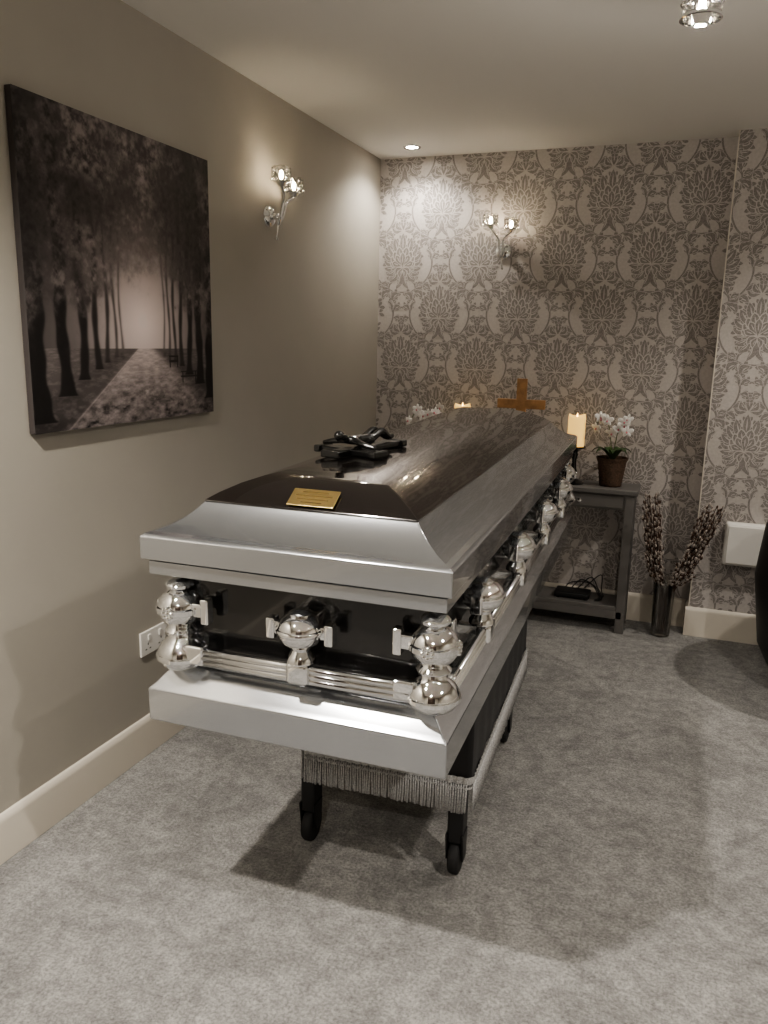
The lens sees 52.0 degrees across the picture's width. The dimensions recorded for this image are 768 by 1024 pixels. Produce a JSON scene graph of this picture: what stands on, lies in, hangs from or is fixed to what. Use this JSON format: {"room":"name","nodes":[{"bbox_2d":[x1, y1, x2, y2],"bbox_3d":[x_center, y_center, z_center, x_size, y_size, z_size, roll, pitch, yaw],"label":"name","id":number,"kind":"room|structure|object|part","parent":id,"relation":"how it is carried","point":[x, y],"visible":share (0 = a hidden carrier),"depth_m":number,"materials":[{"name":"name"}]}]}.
{"room":"funeral viewing room","nodes":[
{"label":"funeral viewing room","id":0,"kind":"room"},
{"bbox_2d":[0,0,380,812],"bbox_3d":[-1.112,-0.194,1.897,0.100,2.400,5.955,6,13,20],"label":"wall","id":1,"kind":"structure","parent":0,"point":[294,317],"depth_m":2.62,"materials":[{"name":"paint"}]},
{"bbox_2d":[0,713,185,864],"bbox_3d":[-1.082,0.916,2.116,0.016,0.139,5.755,6,13,20],"label":"baseboard","id":2,"kind":"structure","parent":1,"relation":"attached to","point":[23,822],"depth_m":2.44,"materials":[{"name":"beige paint"}]},
{"bbox_2d":[4,84,213,434],"bbox_3d":[-0.791,-0.720,2.447,0.021,0.872,0.872,6,13,20],"label":"art print","id":3,"kind":"object","parent":1,"relation":"attached to","point":[111,221],"visible":1,"depth_m":2.33,"materials":[{"name":"grey"}]},
{"bbox_2d":[139,622,166,657],"bbox_3d":[-0.803,0.443,2.748,0.013,0.086,0.146,6,13,20],"label":"power socket","id":4,"kind":"object","parent":1,"relation":"attached to","point":[150,639],"visible":0.87,"depth_m":2.73,"materials":[{"name":"white plastic"}]},
{"bbox_2d":[263,165,304,240],"bbox_3d":[-0.411,-1.238,3.181,0.130,0.271,0.196,6,13,20],"label":"wall sconce","id":5,"kind":"object","parent":1,"relation":"attached to","point":[270,217],"visible":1,"depth_m":3.18,"materials":[{"name":"silver metal"}]},
{"bbox_3d":[-0.411,-1.231,3.159,0.029,0.152,0.082,-3,13,-19],"label":"arm","id":6,"kind":"part","parent":5,"relation":"part of","materials":[{"name":"silver metal"}]},
{"bbox_3d":[-0.396,-1.228,3.201,0.082,0.130,0.029,-5,14,-28],"label":"arm","id":7,"kind":"part","parent":5,"relation":"part of","materials":[{"name":"silver metal"}]},
{"bbox_2d":[544,582,685,626],"bbox_3d":[0.762,0.449,4.438,1.746,0.151,0.016,6,13,20],"label":"baseboard","id":8,"kind":"structure","parent":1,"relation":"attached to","point":[639,605],"depth_m":4.20,"materials":[{"name":"beige"}]},
{"bbox_2d":[0,608,767,1023],"bbox_3d":[0.637,1.207,1.508,3.900,0.100,5.955,6,13,20],"label":"floor","id":9,"kind":"structure","parent":0,"point":[614,869],"depth_m":2.16,"materials":[{"name":"carpet"}]},
{"bbox_2d":[299,619,527,874],"bbox_3d":[0.126,0.621,2.506,0.528,0.603,0.975,5,13,18],"label":"trolley","id":10,"kind":"object","parent":9,"relation":"on","point":[468,768],"visible":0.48,"depth_m":2.11,"materials":[{"name":"grey fabric"}]},
{"bbox_3d":[-0.209,0.766,2.284,0.044,0.200,0.065,5,13,18],"label":"castor post","id":11,"kind":"part","parent":10,"relation":"part of","materials":[{"name":"black plastic"}]},
{"bbox_2d":[139,407,576,778],"bbox_3d":[0.151,0.012,2.580,0.764,0.641,2.182,5,14,19],"label":"casket","id":12,"kind":"object","parent":10,"relation":"on","point":[354,608],"visible":1,"depth_m":1.68,"materials":[{"name":"silver metal"}]},
{"bbox_2d":[185,642,208,665],"bbox_3d":[-0.410,0.311,1.728,0.047,0.045,0.031,5,14,19],"label":"socket","id":13,"kind":"object","parent":12,"relation":"attached to","point":[196,653],"depth_m":1.71,"materials":[{"name":"silver metal"}]},
{"bbox_3d":[-0.171,0.244,1.628,0.144,0.028,0.018,5,14,19],"label":"cross arm","id":14,"kind":"part","parent":12,"relation":"part of","materials":[{"name":"silver metal"}]},
{"bbox_3d":[0.148,0.223,2.630,0.697,0.128,2.100,5,14,19],"label":"moulding","id":15,"kind":"part","parent":12,"relation":"part of","materials":[{"name":"silver metal"}]},
{"bbox_2d":[314,426,406,458],"bbox_3d":[-0.046,-0.187,2.027,0.197,0.063,0.294,10,16,35],"label":"crucifix","id":16,"kind":"object","parent":12,"relation":"on","point":[366,446],"visible":1,"depth_m":1.98,"materials":[{"name":"black metal"}]},
{"bbox_3d":[0.155,-0.233,2.522,0.493,0.068,1.896,5,14,19],"label":"lid crown","id":17,"kind":"part","parent":12,"relation":"part of","materials":[{"name":"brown metal"}]},
{"bbox_2d":[393,675,415,700],"bbox_3d":[0.042,0.353,1.573,0.046,0.044,0.030,5,14,19],"label":"socket","id":18,"kind":"object","parent":12,"relation":"attached to","point":[404,687],"depth_m":1.56,"materials":[{"name":"silver metal"}]},
{"bbox_2d":[448,666,460,682],"bbox_3d":[0.138,0.344,1.618,0.030,0.044,0.046,5,14,19],"label":"socket","id":19,"kind":"object","parent":12,"relation":"attached to","point":[455,675],"depth_m":1.61,"materials":[{"name":"silver metal"}]},
{"bbox_3d":[0.208,0.279,1.885,0.059,0.025,0.024,5,14,19],"label":"arm","id":20,"kind":"part","parent":12,"relation":"part of","materials":[{"name":"silver metal"}]},
{"bbox_3d":[0.361,0.183,2.303,0.059,0.025,0.024,5,14,19],"label":"arm","id":21,"kind":"part","parent":12,"relation":"part of","materials":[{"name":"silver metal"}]},
{"bbox_3d":[0.523,0.082,2.743,0.059,0.025,0.024,5,14,19],"label":"arm","id":22,"kind":"part","parent":12,"relation":"part of","materials":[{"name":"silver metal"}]},
{"bbox_3d":[0.013,0.716,2.228,0.430,0.030,0.024,5,13,18],"label":"cross rail","id":23,"kind":"part","parent":10,"relation":"part of","materials":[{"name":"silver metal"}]},
{"bbox_3d":[0.203,0.803,2.153,0.044,0.200,0.065,5,13,18],"label":"castor post","id":24,"kind":"part","parent":10,"relation":"part of","materials":[{"name":"black plastic"}]},
{"bbox_3d":[0.447,0.652,2.878,0.044,0.200,0.065,5,13,18],"label":"castor post","id":25,"kind":"part","parent":10,"relation":"part of","materials":[{"name":"black metal"}]},
{"bbox_2d":[533,479,640,633],"bbox_3d":[0.713,0.187,4.242,1.210,0.745,0.249,6,13,20],"label":"console table","id":26,"kind":"object","parent":9,"relation":"on","point":[590,494],"visible":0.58,"depth_m":3.99,"materials":[{"name":"grey paint"}]},
{"bbox_2d":[406,402,443,424],"bbox_3d":[0.233,-0.413,4.297,0.228,0.382,0.212,6,13,20],"label":"potted orchid","id":27,"kind":"object","parent":26,"relation":"on","point":[417,410],"visible":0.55,"depth_m":4.23,"materials":[{"name":"plant"}]},
{"bbox_2d":[454,403,470,407],"bbox_3d":[0.413,-0.393,4.216,0.116,0.385,0.116,6,13,20],"label":"candle","id":28,"kind":"object","parent":26,"relation":"on","point":[456,404],"visible":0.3,"depth_m":4.16,"materials":[{"name":"beige wax"}]},
{"bbox_2d":[497,378,545,411],"bbox_3d":[0.710,-0.434,4.114,0.248,0.520,0.090,6,13,20],"label":"wooden cross","id":29,"kind":"object","parent":26,"relation":"on","point":[521,403],"visible":0.44,"depth_m":4.07,"materials":[{"name":"brown wood"}]},
{"bbox_2d":[567,413,585,484],"bbox_3d":[0.974,-0.325,4.013,0.116,0.360,0.116,6,13,20],"label":"candle","id":30,"kind":"object","parent":26,"relation":"on","point":[576,423],"visible":0.71,"depth_m":3.96,"materials":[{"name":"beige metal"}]},
{"bbox_3d":[0.673,0.476,4.215,1.150,0.040,0.018,6,13,20],"label":"shelf rail","id":31,"kind":"part","parent":26,"relation":"part of","materials":[{"name":"grey paint"}]},
{"bbox_2d":[536,586,616,610],"bbox_3d":[0.709,0.425,4.298,1.150,0.025,0.210,6,13,20],"label":"shelf","id":32,"kind":"object","parent":26,"relation":"attached to","point":[546,598],"depth_m":4.11,"materials":[{"name":"grey paint"}]},
{"bbox_2d":[554,574,603,600],"bbox_3d":[1.037,0.390,4.165,0.248,0.113,0.144,6,13,20],"label":"router","id":33,"kind":"object","parent":26,"relation":"on","point":[563,591],"visible":1,"depth_m":4.15,"materials":[{"name":"black plastic"}]},
{"bbox_3d":[0.962,-0.067,3.984,0.474,0.060,0.008,6,13,20],"label":"drawer","id":34,"kind":"part","parent":26,"relation":"part of","materials":[{"name":"grey paint"}]},
{"bbox_2d":[592,411,633,486],"bbox_3d":[1.150,-0.320,3.971,0.207,0.376,0.181,6,13,20],"label":"potted orchid","id":35,"kind":"object","parent":26,"relation":"on","point":[611,466],"visible":1,"depth_m":3.93,"materials":[{"name":"plant"}]},
{"bbox_3d":[1.151,-0.206,3.990,0.160,0.145,0.160,6,13,20],"label":"wicker pot","id":36,"kind":"part","parent":35,"relation":"part of","materials":[{"name":"brown wicker"}]},
{"bbox_3d":[1.214,0.268,3.976,0.045,0.720,0.045,6,13,20],"label":"leg","id":37,"kind":"part","parent":26,"relation":"part of","materials":[{"name":"grey paint"}]},
{"bbox_3d":[1.274,0.235,4.133,0.045,0.720,0.045,6,13,20],"label":"leg","id":38,"kind":"part","parent":26,"relation":"part of","materials":[{"name":"grey paint"}]},
{"bbox_2d":[642,492,725,636],"bbox_3d":[1.446,0.276,3.889,0.380,0.749,0.219,6,13,20],"label":"vase","id":39,"kind":"object","parent":9,"relation":"on","point":[662,603],"visible":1,"depth_m":3.86,"materials":[{"name":"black glass"}]},
{"bbox_2d":[755,522,767,664],"bbox_3d":[1.899,0.412,3.281,0.670,0.760,0.779,6,13,20],"label":"armchair","id":40,"kind":"object","parent":9,"relation":"on","point":[761,571],"visible":1,"depth_m":3.29,"materials":[{"name":"black leather"}]},
{"bbox_2d":[121,0,767,158],"bbox_3d":[0.689,-1.236,0.981,3.900,0.100,5.955,6,13,20],"label":"ceiling","id":41,"kind":"structure","parent":0,"point":[441,77],"depth_m":2.78,"materials":[{"name":"white paint"}]},
{"bbox_2d":[403,145,420,149],"bbox_3d":[0.142,-1.839,3.974,0.090,0.004,0.090,6,13,20],"label":"recessed light","id":42,"kind":"object","parent":41,"relation":"in","point":[408,147],"visible":1,"depth_m":3.98,"materials":[{"name":"silver metal"}]},
{"bbox_2d":[679,0,724,26],"bbox_3d":[0.754,-1.267,1.848,0.100,0.202,0.100,6,13,20],"label":"ceiling light","id":43,"kind":"object","parent":41,"relation":"attached to","point":[689,7],"depth_m":1.89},
{"bbox_2d":[376,137,738,601],"bbox_3d":[0.806,-0.661,4.254,1.778,2.400,0.100,6,13,20],"label":"wall","id":44,"kind":"structure","parent":0,"point":[731,145],"depth_m":4.07,"materials":[{"name":"paper"}]},
{"bbox_2d":[482,213,519,269],"bbox_3d":[0.604,-1.389,4.054,0.196,0.271,0.130,6,13,20],"label":"wall sconce","id":45,"kind":"object","parent":44,"relation":"attached to","point":[503,251],"visible":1,"depth_m":4.03,"materials":[{"name":"silver metal"}]},
{"bbox_3d":[0.581,-1.387,4.054,0.082,0.152,0.029,-3,13,-19],"label":"arm","id":46,"kind":"part","parent":45,"relation":"part of","materials":[{"name":"silver metal"}]},
{"bbox_3d":[0.621,-1.372,4.042,0.029,0.130,0.082,-5,14,-28],"label":"arm","id":47,"kind":"part","parent":45,"relation":"part of","materials":[{"name":"silver metal"}]},
{"bbox_2d":[376,137,737,597],"bbox_3d":[0.790,-0.724,4.191,1.776,2.248,0.002,6,13,20],"label":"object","id":48,"kind":"structure","parent":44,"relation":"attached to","point":[716,190],"depth_m":4.07,"materials":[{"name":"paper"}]},
{"bbox_2d":[689,128,767,613],"bbox_3d":[2.514,-0.475,3.563,1.922,2.400,0.220,6,13,20],"label":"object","id":49,"kind":"structure","parent":0,"point":[740,220],"depth_m":3.74,"materials":[{"name":"paper"}]},
{"bbox_2d":[683,599,688,624],"bbox_3d":[1.567,0.542,4.087,0.016,0.151,0.120,6,13,20],"label":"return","id":50,"kind":"object","parent":49,"relation":"attached to","point":[687,601],"visible":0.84,"depth_m":4.08,"materials":[{"name":"beige paint"}]},
{"bbox_2d":[688,130,740,605],"bbox_3d":[1.576,-0.545,3.793,0.005,2.400,0.007,6,13,20],"label":"bead","id":51,"kind":"object","parent":49,"relation":"attached to","point":[739,130],"visible":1,"depth_m":3.73,"materials":[{"name":"beige"}]},
{"bbox_2d":[683,606,757,644],"bbox_3d":[2.441,0.645,3.695,1.938,0.151,0.016,6,13,20],"label":"baseboard","id":52,"kind":"structure","parent":49,"relation":"attached to","point":[698,622],"depth_m":3.96,"materials":[{"name":"beige"}]},
{"bbox_2d":[690,128,767,614],"bbox_3d":[2.476,-0.527,3.446,1.920,2.248,0.001,6,13,20],"label":"wallpaper pattern","id":53,"kind":"object","parent":49,"relation":"attached to","point":[748,323],"visible":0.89,"depth_m":3.75,"materials":[{"name":"paper"}]},
{"bbox_2d":[722,521,765,567],"bbox_3d":[1.779,0.163,3.826,0.235,0.212,0.062,6,13,20],"label":"heater","id":54,"kind":"object","parent":49,"relation":"attached to","point":[742,541],"visible":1,"depth_m":3.81,"materials":[{"name":"white plastic"}]}
]}

